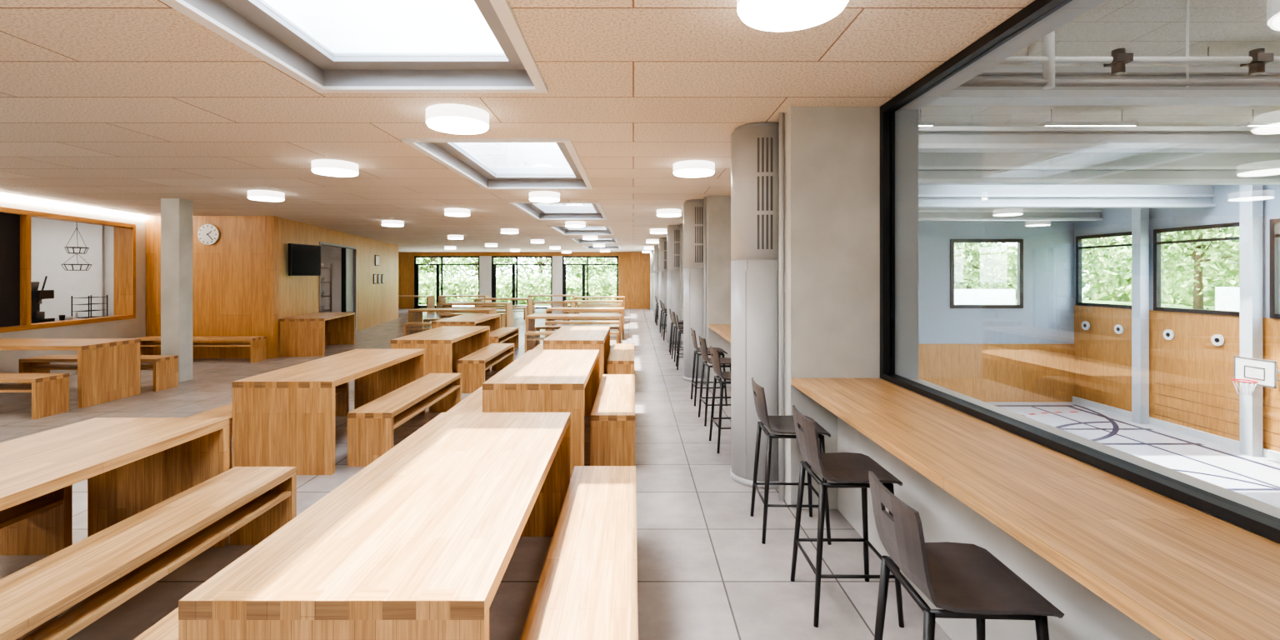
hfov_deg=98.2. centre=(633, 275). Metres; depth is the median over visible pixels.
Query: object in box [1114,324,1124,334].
wall speaker
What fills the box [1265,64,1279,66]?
pendant light
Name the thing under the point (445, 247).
ceiling lamp
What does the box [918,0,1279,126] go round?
ceiling
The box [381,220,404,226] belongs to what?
ceiling lamp
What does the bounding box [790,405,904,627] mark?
bar stool
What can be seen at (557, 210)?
skylight window
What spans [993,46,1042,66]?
pendant light
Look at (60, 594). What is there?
bench
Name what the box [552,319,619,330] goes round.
bench
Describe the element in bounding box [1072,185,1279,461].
wall
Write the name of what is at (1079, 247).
window
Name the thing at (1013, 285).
hedge
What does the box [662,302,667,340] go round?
bar stool
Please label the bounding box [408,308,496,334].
dining table
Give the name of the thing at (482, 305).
bench
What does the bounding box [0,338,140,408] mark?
dining table
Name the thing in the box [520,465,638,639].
bench
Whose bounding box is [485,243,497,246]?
ceiling lamp
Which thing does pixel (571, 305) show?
bench
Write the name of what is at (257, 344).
bench
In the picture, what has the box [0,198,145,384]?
wall
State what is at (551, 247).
ceiling lamp
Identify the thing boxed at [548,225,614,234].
skylight window
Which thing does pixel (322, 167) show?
ceiling lamp
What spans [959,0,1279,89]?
ceiling pipes
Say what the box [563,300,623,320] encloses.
dining table
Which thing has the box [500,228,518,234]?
ceiling lamp
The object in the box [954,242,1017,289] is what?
tree
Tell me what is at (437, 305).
bench
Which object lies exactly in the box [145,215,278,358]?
wall
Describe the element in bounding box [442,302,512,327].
dining table
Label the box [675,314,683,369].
bar stool
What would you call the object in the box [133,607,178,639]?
bench
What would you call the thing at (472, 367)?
bench
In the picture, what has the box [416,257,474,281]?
tree
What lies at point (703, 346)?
bar stool
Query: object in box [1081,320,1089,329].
wall speaker
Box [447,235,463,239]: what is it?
ceiling lamp
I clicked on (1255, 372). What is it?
basketball hoop
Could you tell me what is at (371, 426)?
bench
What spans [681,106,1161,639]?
wall
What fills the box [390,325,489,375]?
dining table
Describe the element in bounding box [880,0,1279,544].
window
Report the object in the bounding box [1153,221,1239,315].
window
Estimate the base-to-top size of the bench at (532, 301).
0.450 m
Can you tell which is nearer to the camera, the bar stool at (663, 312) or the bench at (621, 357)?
the bench at (621, 357)
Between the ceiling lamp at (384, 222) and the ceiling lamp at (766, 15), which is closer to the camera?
the ceiling lamp at (766, 15)
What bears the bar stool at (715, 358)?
on the floor at (706, 572)
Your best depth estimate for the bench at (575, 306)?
21.70 m
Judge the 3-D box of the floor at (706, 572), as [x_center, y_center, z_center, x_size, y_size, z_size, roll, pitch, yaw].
[-6.050,1.700,11.600,15.900,0.200,31.200,0,0,0]
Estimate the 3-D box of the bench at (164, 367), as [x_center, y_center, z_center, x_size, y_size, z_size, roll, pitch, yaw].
[-7.550,1.375,7.850,1.901,0.450,0.370,0,0,0]
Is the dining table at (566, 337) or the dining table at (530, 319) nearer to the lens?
the dining table at (566, 337)
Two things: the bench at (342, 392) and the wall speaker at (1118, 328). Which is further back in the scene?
the wall speaker at (1118, 328)
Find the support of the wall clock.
attached to the wall at (228, 274)
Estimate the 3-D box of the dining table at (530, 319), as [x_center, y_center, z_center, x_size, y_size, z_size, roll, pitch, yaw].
[-1.250,1.225,12.000,2.001,0.750,0.800,0,0,0]
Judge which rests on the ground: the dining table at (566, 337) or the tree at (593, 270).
the tree at (593, 270)
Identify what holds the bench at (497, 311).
on the floor at (706, 572)
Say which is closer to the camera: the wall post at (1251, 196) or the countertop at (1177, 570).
the countertop at (1177, 570)
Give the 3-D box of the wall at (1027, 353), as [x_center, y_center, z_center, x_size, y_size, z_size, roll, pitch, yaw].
[9.875,0.850,22.085,15.850,8.300,0.230,0,0,0]
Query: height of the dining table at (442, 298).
0.750 m
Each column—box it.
[650,250,653,310]
[653,245,659,317]
[658,237,667,328]
[666,225,679,346]
[683,199,704,381]
[730,122,779,489]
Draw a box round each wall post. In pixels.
[1131,207,1149,424]
[1240,185,1262,456]
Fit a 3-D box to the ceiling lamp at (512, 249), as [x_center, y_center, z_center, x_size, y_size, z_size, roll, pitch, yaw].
[-5.100,-1.110,23.900,0.430,0.100,0.430,0,0,0]
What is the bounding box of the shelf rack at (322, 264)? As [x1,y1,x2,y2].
[320,263,331,312]
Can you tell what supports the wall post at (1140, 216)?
on the floor at (1272, 476)
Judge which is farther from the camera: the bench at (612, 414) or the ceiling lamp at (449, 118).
the bench at (612, 414)
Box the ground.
[419,288,1214,309]
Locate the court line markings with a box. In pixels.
[994,404,1279,490]
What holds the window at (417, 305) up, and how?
in the wall at (633, 267)
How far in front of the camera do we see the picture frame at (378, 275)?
18.15 m
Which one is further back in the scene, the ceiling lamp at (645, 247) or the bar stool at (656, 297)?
the ceiling lamp at (645, 247)
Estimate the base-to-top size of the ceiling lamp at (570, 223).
0.100 m
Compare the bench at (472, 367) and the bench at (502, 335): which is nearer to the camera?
the bench at (472, 367)
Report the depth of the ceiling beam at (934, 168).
12.40 m
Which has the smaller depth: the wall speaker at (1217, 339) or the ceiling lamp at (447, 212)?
the ceiling lamp at (447, 212)
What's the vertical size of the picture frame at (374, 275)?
0.320 m
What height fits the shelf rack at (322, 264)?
1.960 m
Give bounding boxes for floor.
[0,308,951,639]
[985,401,1279,507]
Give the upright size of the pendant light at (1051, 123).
0.360 m
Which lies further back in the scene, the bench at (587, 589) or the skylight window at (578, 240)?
the skylight window at (578, 240)
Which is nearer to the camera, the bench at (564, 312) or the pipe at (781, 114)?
the pipe at (781, 114)
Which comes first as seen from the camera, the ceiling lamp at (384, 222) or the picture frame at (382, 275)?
the ceiling lamp at (384, 222)
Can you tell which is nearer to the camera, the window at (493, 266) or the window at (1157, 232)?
the window at (1157, 232)
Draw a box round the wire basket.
[60,228,92,270]
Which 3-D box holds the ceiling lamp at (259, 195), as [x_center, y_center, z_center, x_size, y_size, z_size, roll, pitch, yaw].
[-5.100,-1.110,7.700,0.430,0.100,0.430,0,0,0]
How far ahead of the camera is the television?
11.64 m
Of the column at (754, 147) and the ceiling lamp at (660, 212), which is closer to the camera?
the column at (754, 147)
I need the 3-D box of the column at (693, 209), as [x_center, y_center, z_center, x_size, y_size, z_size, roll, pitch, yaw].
[1.015,0.220,8.600,0.482,2.760,0.482,0,0,0]
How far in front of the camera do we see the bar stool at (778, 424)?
3.38 m
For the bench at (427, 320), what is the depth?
14.67 m
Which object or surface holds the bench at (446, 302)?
on the floor at (706, 572)
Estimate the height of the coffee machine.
0.755 m
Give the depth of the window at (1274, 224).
15.08 m
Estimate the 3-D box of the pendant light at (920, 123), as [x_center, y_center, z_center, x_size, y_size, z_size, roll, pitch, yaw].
[5.000,-3.120,11.000,1.800,0.360,0.240,0,0,0]
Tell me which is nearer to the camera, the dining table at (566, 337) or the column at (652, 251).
the dining table at (566, 337)
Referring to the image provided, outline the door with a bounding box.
[341,248,353,312]
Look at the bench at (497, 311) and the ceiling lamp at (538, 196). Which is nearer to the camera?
the ceiling lamp at (538, 196)
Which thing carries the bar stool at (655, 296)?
on the floor at (706, 572)
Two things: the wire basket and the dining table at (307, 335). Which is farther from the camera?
the dining table at (307, 335)
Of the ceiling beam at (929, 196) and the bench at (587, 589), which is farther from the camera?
the ceiling beam at (929, 196)
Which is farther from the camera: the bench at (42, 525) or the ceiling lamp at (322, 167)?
the ceiling lamp at (322, 167)
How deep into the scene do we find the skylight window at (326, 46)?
3.29 m
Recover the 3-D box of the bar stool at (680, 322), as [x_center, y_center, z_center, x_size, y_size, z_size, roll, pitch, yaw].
[0.948,1.137,11.400,0.434,0.928,0.402,0,0,1]
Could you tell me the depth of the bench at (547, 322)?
13.79 m
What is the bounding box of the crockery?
[58,312,77,320]
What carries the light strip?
attached to the ceiling at (124, 106)
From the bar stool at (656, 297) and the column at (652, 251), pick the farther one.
the column at (652, 251)
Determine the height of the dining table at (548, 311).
0.750 m
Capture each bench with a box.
[0,373,69,419]
[0,466,296,639]
[0,484,72,554]
[19,355,178,391]
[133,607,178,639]
[136,335,266,362]
[187,381,349,469]
[347,373,461,466]
[403,322,431,336]
[423,318,444,330]
[435,302,482,314]
[439,313,504,327]
[445,301,491,302]
[445,385,482,412]
[452,310,514,324]
[457,343,514,393]
[472,306,526,319]
[481,305,533,314]
[490,327,519,347]
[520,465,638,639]
[524,330,619,353]
[531,344,543,349]
[532,300,570,310]
[532,302,572,307]
[535,325,619,347]
[545,320,619,337]
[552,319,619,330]
[563,310,621,320]
[567,312,619,320]
[574,305,621,314]
[577,303,621,314]
[590,374,634,465]
[607,343,634,374]
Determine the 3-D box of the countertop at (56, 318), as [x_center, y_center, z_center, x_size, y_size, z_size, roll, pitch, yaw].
[-9.737,1.180,8.206,0.760,0.840,4.400,0,0,-11]
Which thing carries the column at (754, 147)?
on the floor at (706, 572)
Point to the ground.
(1086, 300)
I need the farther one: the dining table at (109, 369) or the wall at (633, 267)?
the wall at (633, 267)
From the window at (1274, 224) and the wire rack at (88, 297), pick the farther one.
the window at (1274, 224)
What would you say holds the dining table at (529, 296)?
on the floor at (706, 572)
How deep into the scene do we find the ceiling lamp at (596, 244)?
20.01 m
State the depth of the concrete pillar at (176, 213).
8.30 m
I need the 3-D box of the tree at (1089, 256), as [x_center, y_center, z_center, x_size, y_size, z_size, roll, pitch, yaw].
[24.619,-2.228,31.247,7.426,8.256,7.743,0,0,0]
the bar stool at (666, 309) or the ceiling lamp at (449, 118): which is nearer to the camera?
the ceiling lamp at (449, 118)
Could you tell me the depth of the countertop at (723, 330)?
7.22 m
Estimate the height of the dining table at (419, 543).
0.750 m
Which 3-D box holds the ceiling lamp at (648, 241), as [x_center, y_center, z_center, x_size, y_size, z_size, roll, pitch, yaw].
[0.630,-1.110,17.800,0.430,0.100,0.430,0,0,0]
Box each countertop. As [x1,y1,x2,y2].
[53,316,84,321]
[708,324,730,342]
[790,378,1279,639]
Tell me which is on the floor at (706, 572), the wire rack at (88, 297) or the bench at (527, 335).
the bench at (527, 335)
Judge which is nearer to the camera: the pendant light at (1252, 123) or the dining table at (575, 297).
the pendant light at (1252, 123)
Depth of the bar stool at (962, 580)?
1.67 m
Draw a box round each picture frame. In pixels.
[373,274,376,284]
[375,255,379,265]
[377,274,379,284]
[381,274,384,283]
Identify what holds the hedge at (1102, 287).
on the ground
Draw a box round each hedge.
[419,270,616,304]
[954,242,1086,299]
[1082,230,1239,305]
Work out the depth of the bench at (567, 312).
19.46 m
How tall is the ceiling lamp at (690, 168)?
0.100 m
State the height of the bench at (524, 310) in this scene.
0.450 m
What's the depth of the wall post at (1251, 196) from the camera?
15.32 m
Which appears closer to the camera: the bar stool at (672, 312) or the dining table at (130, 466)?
the dining table at (130, 466)
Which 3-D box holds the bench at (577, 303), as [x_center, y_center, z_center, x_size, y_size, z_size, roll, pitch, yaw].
[-1.350,1.375,23.120,1.901,0.450,0.370,0,0,0]
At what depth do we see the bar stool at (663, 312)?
14.54 m
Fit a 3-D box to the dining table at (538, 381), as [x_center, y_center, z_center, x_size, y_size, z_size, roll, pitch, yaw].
[-0.790,1.225,5.370,0.800,0.750,2.001,0,0,0]
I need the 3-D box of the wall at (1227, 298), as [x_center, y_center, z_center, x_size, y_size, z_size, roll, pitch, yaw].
[19.588,1.000,19.507,9.108,1.200,25.762,0,0,-26]
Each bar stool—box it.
[655,295,659,323]
[655,296,659,325]
[659,300,667,333]
[660,300,667,336]
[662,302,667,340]
[669,308,683,354]
[671,310,683,361]
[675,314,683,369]
[690,328,727,405]
[698,335,730,426]
[709,345,730,453]
[750,377,831,544]
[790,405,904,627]
[868,470,1064,639]
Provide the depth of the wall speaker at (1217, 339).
16.53 m
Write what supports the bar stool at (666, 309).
on the floor at (706, 572)
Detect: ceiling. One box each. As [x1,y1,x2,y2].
[0,0,1034,251]
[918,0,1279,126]
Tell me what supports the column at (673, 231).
on the floor at (706, 572)
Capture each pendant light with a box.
[918,109,934,126]
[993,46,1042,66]
[1036,109,1137,126]
[1193,64,1239,66]
[1236,109,1279,126]
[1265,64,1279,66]
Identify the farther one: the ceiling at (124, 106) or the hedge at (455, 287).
the hedge at (455, 287)
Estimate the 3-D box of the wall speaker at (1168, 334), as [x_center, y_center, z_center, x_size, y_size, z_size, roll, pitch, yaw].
[17.462,1.920,18.071,0.065,0.340,0.340,0,0,0]
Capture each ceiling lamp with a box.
[247,190,284,201]
[311,159,358,176]
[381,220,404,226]
[425,103,489,134]
[444,208,469,216]
[444,245,455,249]
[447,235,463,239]
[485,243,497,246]
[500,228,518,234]
[510,248,519,251]
[529,190,559,202]
[530,239,544,243]
[549,245,560,249]
[561,250,571,253]
[565,220,584,227]
[582,235,597,239]
[593,243,604,246]
[600,249,609,251]
[644,245,654,249]
[646,239,659,243]
[650,228,667,234]
[656,209,680,217]
[673,160,714,177]
[736,0,849,31]
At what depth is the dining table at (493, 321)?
11.19 m
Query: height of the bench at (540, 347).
0.450 m
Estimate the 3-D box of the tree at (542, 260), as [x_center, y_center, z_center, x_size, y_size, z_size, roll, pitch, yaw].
[-6.439,-2.190,38.584,6.607,8.181,6.833,0,0,15]
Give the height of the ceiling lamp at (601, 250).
0.100 m
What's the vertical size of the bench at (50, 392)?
0.450 m
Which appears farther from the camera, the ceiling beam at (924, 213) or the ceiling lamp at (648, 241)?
the ceiling beam at (924, 213)
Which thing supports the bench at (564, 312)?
on the floor at (706, 572)
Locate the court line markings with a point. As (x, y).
(1116, 428)
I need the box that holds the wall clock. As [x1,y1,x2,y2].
[197,224,219,244]
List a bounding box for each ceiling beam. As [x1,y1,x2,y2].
[918,126,1279,152]
[918,152,1279,184]
[918,185,1215,207]
[918,207,1103,220]
[927,66,1279,104]
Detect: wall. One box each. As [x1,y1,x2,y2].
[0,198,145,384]
[31,217,113,318]
[95,215,398,358]
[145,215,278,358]
[398,251,649,308]
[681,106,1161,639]
[918,220,1074,401]
[954,286,1239,311]
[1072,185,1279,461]
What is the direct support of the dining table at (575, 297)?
on the floor at (706, 572)
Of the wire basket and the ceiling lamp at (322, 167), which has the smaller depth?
the ceiling lamp at (322, 167)
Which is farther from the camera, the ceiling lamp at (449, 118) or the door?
the door
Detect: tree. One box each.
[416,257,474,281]
[439,257,518,282]
[510,257,585,282]
[564,257,616,282]
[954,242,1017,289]
[1013,235,1163,282]
[1127,226,1239,309]
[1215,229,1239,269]
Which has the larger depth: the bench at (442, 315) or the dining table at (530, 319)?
the bench at (442, 315)
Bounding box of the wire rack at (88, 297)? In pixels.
[70,295,107,318]
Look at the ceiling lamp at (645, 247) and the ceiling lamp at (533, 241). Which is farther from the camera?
the ceiling lamp at (645, 247)
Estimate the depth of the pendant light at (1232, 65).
7.88 m
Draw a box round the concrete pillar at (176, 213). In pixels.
[160,198,192,382]
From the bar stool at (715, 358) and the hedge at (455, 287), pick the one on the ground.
the hedge at (455, 287)
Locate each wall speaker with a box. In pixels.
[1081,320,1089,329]
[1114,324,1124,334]
[1163,329,1174,339]
[1210,334,1224,345]
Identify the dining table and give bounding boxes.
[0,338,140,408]
[0,417,229,546]
[178,412,570,639]
[232,349,425,474]
[280,311,354,357]
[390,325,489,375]
[398,295,434,314]
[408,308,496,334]
[431,314,500,331]
[438,295,489,313]
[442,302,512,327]
[475,297,532,315]
[482,350,599,476]
[525,314,622,349]
[528,295,575,307]
[543,326,609,384]
[545,307,624,338]
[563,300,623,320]
[574,296,624,315]
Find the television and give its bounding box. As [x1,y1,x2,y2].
[288,243,320,275]
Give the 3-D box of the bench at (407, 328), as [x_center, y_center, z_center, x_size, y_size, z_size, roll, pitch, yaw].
[-4.600,1.375,13.580,1.901,0.450,0.370,0,0,0]
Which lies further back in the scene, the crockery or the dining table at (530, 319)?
the dining table at (530, 319)
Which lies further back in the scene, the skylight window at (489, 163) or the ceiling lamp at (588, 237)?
the ceiling lamp at (588, 237)
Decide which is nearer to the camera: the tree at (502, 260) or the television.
the television
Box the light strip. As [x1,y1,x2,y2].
[0,193,148,219]
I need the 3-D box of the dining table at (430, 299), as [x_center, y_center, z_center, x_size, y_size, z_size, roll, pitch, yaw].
[-9.600,1.225,23.600,2.001,0.750,0.800,0,0,0]
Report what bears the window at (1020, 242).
in the wall at (1027, 353)
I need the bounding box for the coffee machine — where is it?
[31,275,54,323]
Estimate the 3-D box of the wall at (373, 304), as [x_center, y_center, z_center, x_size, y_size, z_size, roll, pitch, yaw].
[-10.287,0.220,15.432,4.820,2.760,10.420,0,0,-11]
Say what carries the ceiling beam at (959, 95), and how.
attached to the wall at (1192, 392)
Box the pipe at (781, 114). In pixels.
[680,112,784,501]
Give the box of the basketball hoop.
[1231,355,1279,394]
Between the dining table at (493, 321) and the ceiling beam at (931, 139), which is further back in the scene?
the dining table at (493, 321)
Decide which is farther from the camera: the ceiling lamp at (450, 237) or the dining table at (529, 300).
the dining table at (529, 300)
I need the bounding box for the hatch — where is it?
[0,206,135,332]
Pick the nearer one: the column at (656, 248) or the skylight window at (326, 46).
the skylight window at (326, 46)
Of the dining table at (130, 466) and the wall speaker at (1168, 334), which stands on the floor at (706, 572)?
the dining table at (130, 466)
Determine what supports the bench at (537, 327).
on the floor at (706, 572)
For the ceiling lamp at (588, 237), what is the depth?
15.93 m
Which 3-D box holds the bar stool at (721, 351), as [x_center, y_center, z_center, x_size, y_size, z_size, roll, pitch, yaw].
[0.948,1.137,7.000,0.434,0.928,0.402,0,0,0]
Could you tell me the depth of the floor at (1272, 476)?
16.02 m
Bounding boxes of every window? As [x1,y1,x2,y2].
[160,0,548,93]
[400,138,593,189]
[414,255,479,308]
[491,255,552,308]
[507,201,607,219]
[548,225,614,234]
[562,255,618,307]
[569,237,618,243]
[581,245,620,249]
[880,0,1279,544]
[950,239,1023,308]
[1075,231,1131,309]
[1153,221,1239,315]
[1269,218,1279,319]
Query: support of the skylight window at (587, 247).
attached to the ceiling at (124, 106)
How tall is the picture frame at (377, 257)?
0.350 m
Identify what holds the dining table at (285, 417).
on the floor at (706, 572)
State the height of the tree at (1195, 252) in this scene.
7.502 m
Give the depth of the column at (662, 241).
16.79 m
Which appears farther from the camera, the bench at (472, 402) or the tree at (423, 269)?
the tree at (423, 269)
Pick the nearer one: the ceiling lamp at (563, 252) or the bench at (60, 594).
the bench at (60, 594)
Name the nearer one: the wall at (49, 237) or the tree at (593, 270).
the wall at (49, 237)
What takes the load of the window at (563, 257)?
in the wall at (633, 267)

